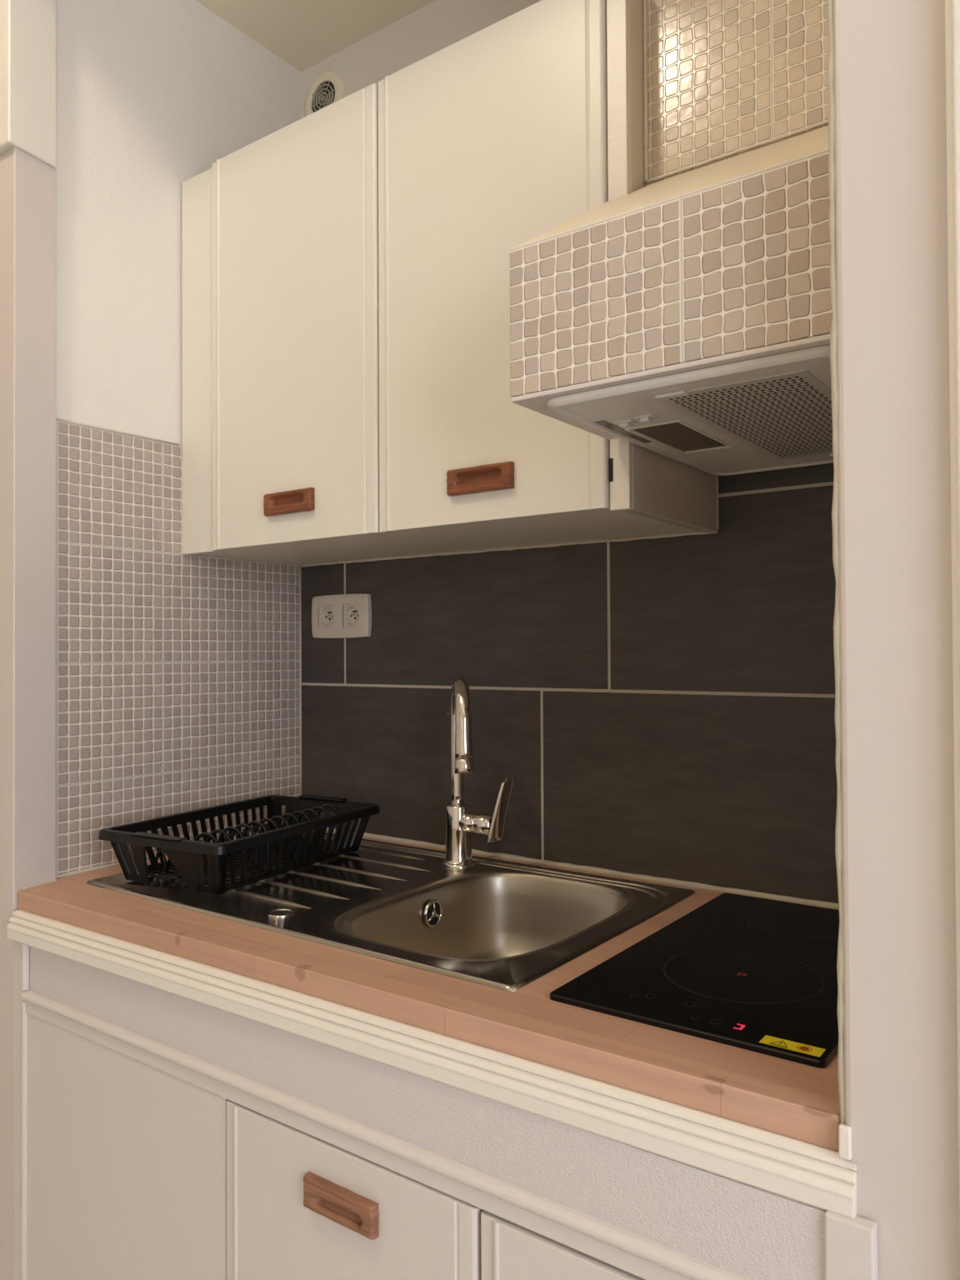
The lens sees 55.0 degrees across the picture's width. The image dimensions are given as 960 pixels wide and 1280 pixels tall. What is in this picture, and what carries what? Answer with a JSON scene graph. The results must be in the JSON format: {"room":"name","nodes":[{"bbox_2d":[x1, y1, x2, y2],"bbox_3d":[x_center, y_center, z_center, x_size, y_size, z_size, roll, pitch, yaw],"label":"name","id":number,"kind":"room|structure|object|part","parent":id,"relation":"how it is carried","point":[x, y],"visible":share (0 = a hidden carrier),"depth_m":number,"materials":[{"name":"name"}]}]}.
{"room":"kitchen","nodes":[
{"label":"kitchen","id":0,"kind":"room"},
{"bbox_2d":[55,0,301,874],"bbox_3d":[-0.578,0.037,1.755,0.107,2.505,0.560,-1,-1,36],"label":"wall","id":1,"kind":"structure","parent":0,"point":[178,676],"depth_m":1.65,"materials":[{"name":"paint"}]},
{"bbox_2d":[0,146,56,1279],"bbox_3d":[-0.716,0.260,1.465,0.050,2.054,0.076,-1,-1,36],"label":"trim","id":2,"kind":"structure","parent":1,"relation":"attached to","point":[27,184],"depth_m":1.45,"materials":[{"name":"paint"}]},
{"bbox_2d":[0,0,56,168],"bbox_3d":[-0.758,-0.992,1.500,0.139,0.451,0.086,-1,-1,36],"label":"trim","id":3,"kind":"structure","parent":1,"relation":"attached to","point":[27,27],"depth_m":1.45,"materials":[{"name":"beige paint"}]},
{"bbox_2d":[195,0,434,72],"bbox_3d":[-1.158,-1.532,0.141,5.500,0.595,4.120,-1,-1,36],"label":"ceiling","id":4,"kind":"structure","parent":0,"point":[303,34],"depth_m":1.81,"materials":[{"name":"paint"}]},
{"bbox_2d":[300,0,838,903],"bbox_3d":[0.020,-0.213,1.739,5.500,3.000,0.129,-1,-1,36],"label":"wall","id":5,"kind":"structure","parent":0,"point":[664,707],"depth_m":1.52,"materials":[{"name":"tile"}]},
{"bbox_2d":[304,70,344,116],"bbox_3d":[-0.327,-1.129,1.926,0.114,0.114,0.008,-1,-1,36],"label":"air vent","id":6,"kind":"object","parent":5,"relation":"in","point":[327,87],"visible":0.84,"depth_m":1.92,"materials":[{"name":"paint"}]},
{"bbox_2d":[310,80,334,111],"bbox_3d":[-0.327,-1.129,1.925,0.071,0.071,0.004,-1,-1,36],"label":"grille","id":7,"kind":"object","parent":6,"relation":"attached to","point":[322,92],"depth_m":1.93,"materials":[{"name":"beige"}]},
{"bbox_2d":[311,594,371,638],"bbox_3d":[-0.283,-0.048,1.869,0.160,0.088,0.011,-1,-1,36],"label":"power outlet","id":8,"kind":"object","parent":5,"relation":"attached to","point":[339,620],"visible":1,"depth_m":1.86,"materials":[{"name":"beige plastic"}]},
{"bbox_2d":[318,605,334,628],"bbox_3d":[-0.311,-0.048,1.890,0.045,0.045,0.010,-1,-1,36],"label":"socket","id":9,"kind":"object","parent":8,"relation":"attached to","point":[326,613],"depth_m":1.90,"materials":[{"name":"beige plastic"}]},
{"bbox_2d":[343,604,359,627],"bbox_3d":[-0.254,-0.048,1.849,0.045,0.045,0.010,-1,-1,36],"label":"socket","id":10,"kind":"object","parent":8,"relation":"attached to","point":[351,612],"depth_m":1.85,"materials":[{"name":"beige plastic"}]},
{"bbox_2d":[181,0,719,566],"bbox_3d":[-0.100,-0.508,1.555,0.919,0.700,0.316,-1,-1,36],"label":"upper cabinet","id":11,"kind":"object","parent":5,"relation":"attached to","point":[346,382],"visible":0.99,"depth_m":1.39,"materials":[{"name":"beige wood"}]},
{"bbox_3d":[-0.316,-0.227,1.520,0.113,0.036,0.012,-1,-1,36],"label":"handle","id":12,"kind":"part","parent":11,"relation":"part of","materials":[{"name":"red wood"}]},
{"bbox_3d":[-0.316,-0.510,1.541,0.397,0.695,0.022,-1,-1,36],"label":"door","id":13,"kind":"part","parent":11,"relation":"part of","materials":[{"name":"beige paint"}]},
{"bbox_3d":[-0.001,-0.225,1.292,0.111,0.037,0.012,-1,-1,36],"label":"handle","id":14,"kind":"part","parent":11,"relation":"part of","materials":[{"name":"red wood"}]},
{"bbox_3d":[0.006,-0.515,1.308,0.392,0.695,0.022,-1,-1,36],"label":"door","id":15,"kind":"part","parent":11,"relation":"part of","materials":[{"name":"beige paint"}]},
{"bbox_3d":[0.270,-0.511,1.304,0.020,0.692,0.286,-1,-1,36],"label":"panel","id":16,"kind":"part","parent":11,"relation":"part of","materials":[{"name":"paint"}]},
{"bbox_2d":[546,345,833,475],"bbox_3d":[0.335,-0.250,1.097,0.312,0.012,0.498,-1,-1,36],"label":"range hood","id":17,"kind":"object","parent":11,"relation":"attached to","point":[773,412],"visible":0.79,"depth_m":1.02,"materials":[{"name":"beige plastic"}]},
{"bbox_2d":[613,419,637,429],"bbox_3d":[0.167,-0.247,1.060,0.022,0.006,0.018,-1,-1,36],"label":"switch","id":18,"kind":"object","parent":17,"relation":"attached to","point":[617,423],"depth_m":1.06,"materials":[{"name":"beige plastic"}]},
{"bbox_2d":[634,414,658,424],"bbox_3d":[0.187,-0.248,1.038,0.022,0.006,0.018,-1,-1,36],"label":"switch","id":19,"kind":"object","parent":17,"relation":"attached to","point":[638,418],"depth_m":1.03,"materials":[{"name":"beige plastic"}]},
{"bbox_2d":[632,422,725,451],"bbox_3d":[0.249,-0.252,1.142,0.059,0.003,0.157,-1,-1,36],"label":"lamp","id":20,"kind":"object","parent":17,"relation":"on","point":[671,437],"depth_m":1.14,"materials":[{"name":"brown"}]},
{"bbox_3d":[0.249,-0.249,1.142,0.071,0.001,0.169,-1,-1,36],"label":"frame","id":21,"kind":"part","parent":17,"relation":"part of","materials":[{"name":"beige plastic"}]},
{"bbox_2d":[301,463,838,903],"bbox_3d":[0.130,-0.066,1.581,1.252,0.900,0.005,-1,-1,36],"label":"backsplash","id":22,"kind":"structure","parent":5,"relation":"attached to","point":[724,791],"depth_m":1.51,"materials":[{"name":"tile"}]},
{"bbox_2d":[510,0,832,439],"bbox_3d":[0.316,-0.742,1.121,0.396,0.972,0.530,-1,-1,36],"label":"housing","id":23,"kind":"object","parent":5,"relation":"attached to","point":[722,257],"visible":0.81,"depth_m":0.94,"materials":[{"name":"tile"}]},
{"bbox_2d":[827,0,959,1279],"bbox_3d":[0.500,0.021,0.938,0.111,2.505,0.618,-1,-1,36],"label":"wall","id":24,"kind":"structure","parent":0,"point":[895,829],"depth_m":0.69,"materials":[{"name":"paint"}]},
{"bbox_3d":[-1.143,1.321,0.102,5.500,0.100,4.120,-1,-1,36],"label":"floor","id":25,"kind":"structure","parent":0,"visible":0},
{"bbox_2d":[6,909,877,1279],"bbox_3d":[-0.034,0.845,1.287,1.245,0.872,0.627,-1,-1,36],"label":"base cabinet","id":26,"kind":"object","parent":25,"relation":"on","point":[176,1117],"visible":0.99,"depth_m":1.01,"materials":[{"name":"beige paint"}]},
{"bbox_3d":[-0.490,0.871,1.269,0.472,0.624,0.031,-1,-1,36],"label":"fixed panel","id":27,"kind":"part","parent":26,"relation":"part of","materials":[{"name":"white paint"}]},
{"bbox_3d":[-0.151,0.609,0.994,0.105,0.034,0.012,-1,-1,36],"label":"handle","id":28,"kind":"part","parent":26,"relation":"part of","materials":[{"name":"brown wood"}]},
{"bbox_3d":[-0.200,0.546,1.061,1.237,0.018,0.034,-1,-1,36],"label":"rail","id":29,"kind":"part","parent":26,"relation":"part of","materials":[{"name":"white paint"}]},
{"bbox_3d":[-0.150,0.867,1.009,0.376,0.622,0.022,-1,-1,36],"label":"door","id":30,"kind":"part","parent":26,"relation":"part of","materials":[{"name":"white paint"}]},
{"bbox_2d":[17,826,851,1159],"bbox_3d":[-0.047,0.392,1.323,1.261,0.036,0.622,-1,-1,36],"label":"countertop","id":31,"kind":"structure","parent":26,"relation":"on","point":[788,1098],"depth_m":0.97,"materials":[{"name":"brown wood"}]},
{"bbox_2d":[86,831,695,991],"bbox_3d":[-0.150,0.457,1.423,0.814,0.160,0.494,-1,-1,36],"label":"sink","id":32,"kind":"object","parent":31,"relation":"in","point":[504,925],"visible":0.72,"depth_m":1.42,"materials":[{"name":"silver metal"}]},
{"bbox_2d":[98,794,379,894],"bbox_3d":[-0.390,0.336,1.562,0.267,0.087,0.412,-1,-1,29],"label":"dish rack","id":33,"kind":"object","parent":32,"relation":"on","point":[187,857],"visible":1,"depth_m":1.49,"materials":[{"name":"black plastic"}]},
{"bbox_2d":[441,676,513,868],"bbox_3d":[-0.032,0.220,1.508,0.138,0.321,0.151,-1,-1,36],"label":"kitchen faucet","id":34,"kind":"object","parent":32,"relation":"on","point":[461,822],"visible":1,"depth_m":1.52,"materials":[{"name":"silver metal"}]},
{"bbox_3d":[-0.030,0.171,1.500,0.029,0.223,0.165,0,-1,-5],"label":"spout","id":35,"kind":"part","parent":34,"relation":"part of","materials":[{"name":"silver metal"}]},
{"bbox_3d":[0.036,0.278,1.515,0.035,0.105,0.041,-1,-1,36],"label":"lever","id":36,"kind":"part","parent":34,"relation":"part of","materials":[{"name":"silver metal"}]},
{"bbox_2d":[550,892,839,1068],"bbox_3d":[0.330,0.373,1.083,0.282,0.006,0.496,-1,-1,36],"label":"induction hob","id":37,"kind":"object","parent":31,"relation":"in","point":[752,973],"visible":0.93,"depth_m":1.00,"materials":[{"name":"black glass"}]},
{"bbox_3d":[0.136,0.864,0.801,0.324,0.620,0.022,-1,-1,36],"label":"door","id":38,"kind":"part","parent":26,"relation":"part of","materials":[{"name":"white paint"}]},
{"bbox_3d":[0.624,0.019,0.848,0.195,2.505,0.618,-1,-1,36],"label":"wall","id":39,"kind":"structure","parent":0,"visible":0},
{"bbox_2d":[945,0,959,1232],"bbox_3d":[0.428,0.017,0.599,0.219,2.505,0.015,-1,-1,36],"label":"trim","id":40,"kind":"structure","parent":39,"relation":"attached to","point":[952,7],"depth_m":0.66,"materials":[{"name":"paint"}]}
]}

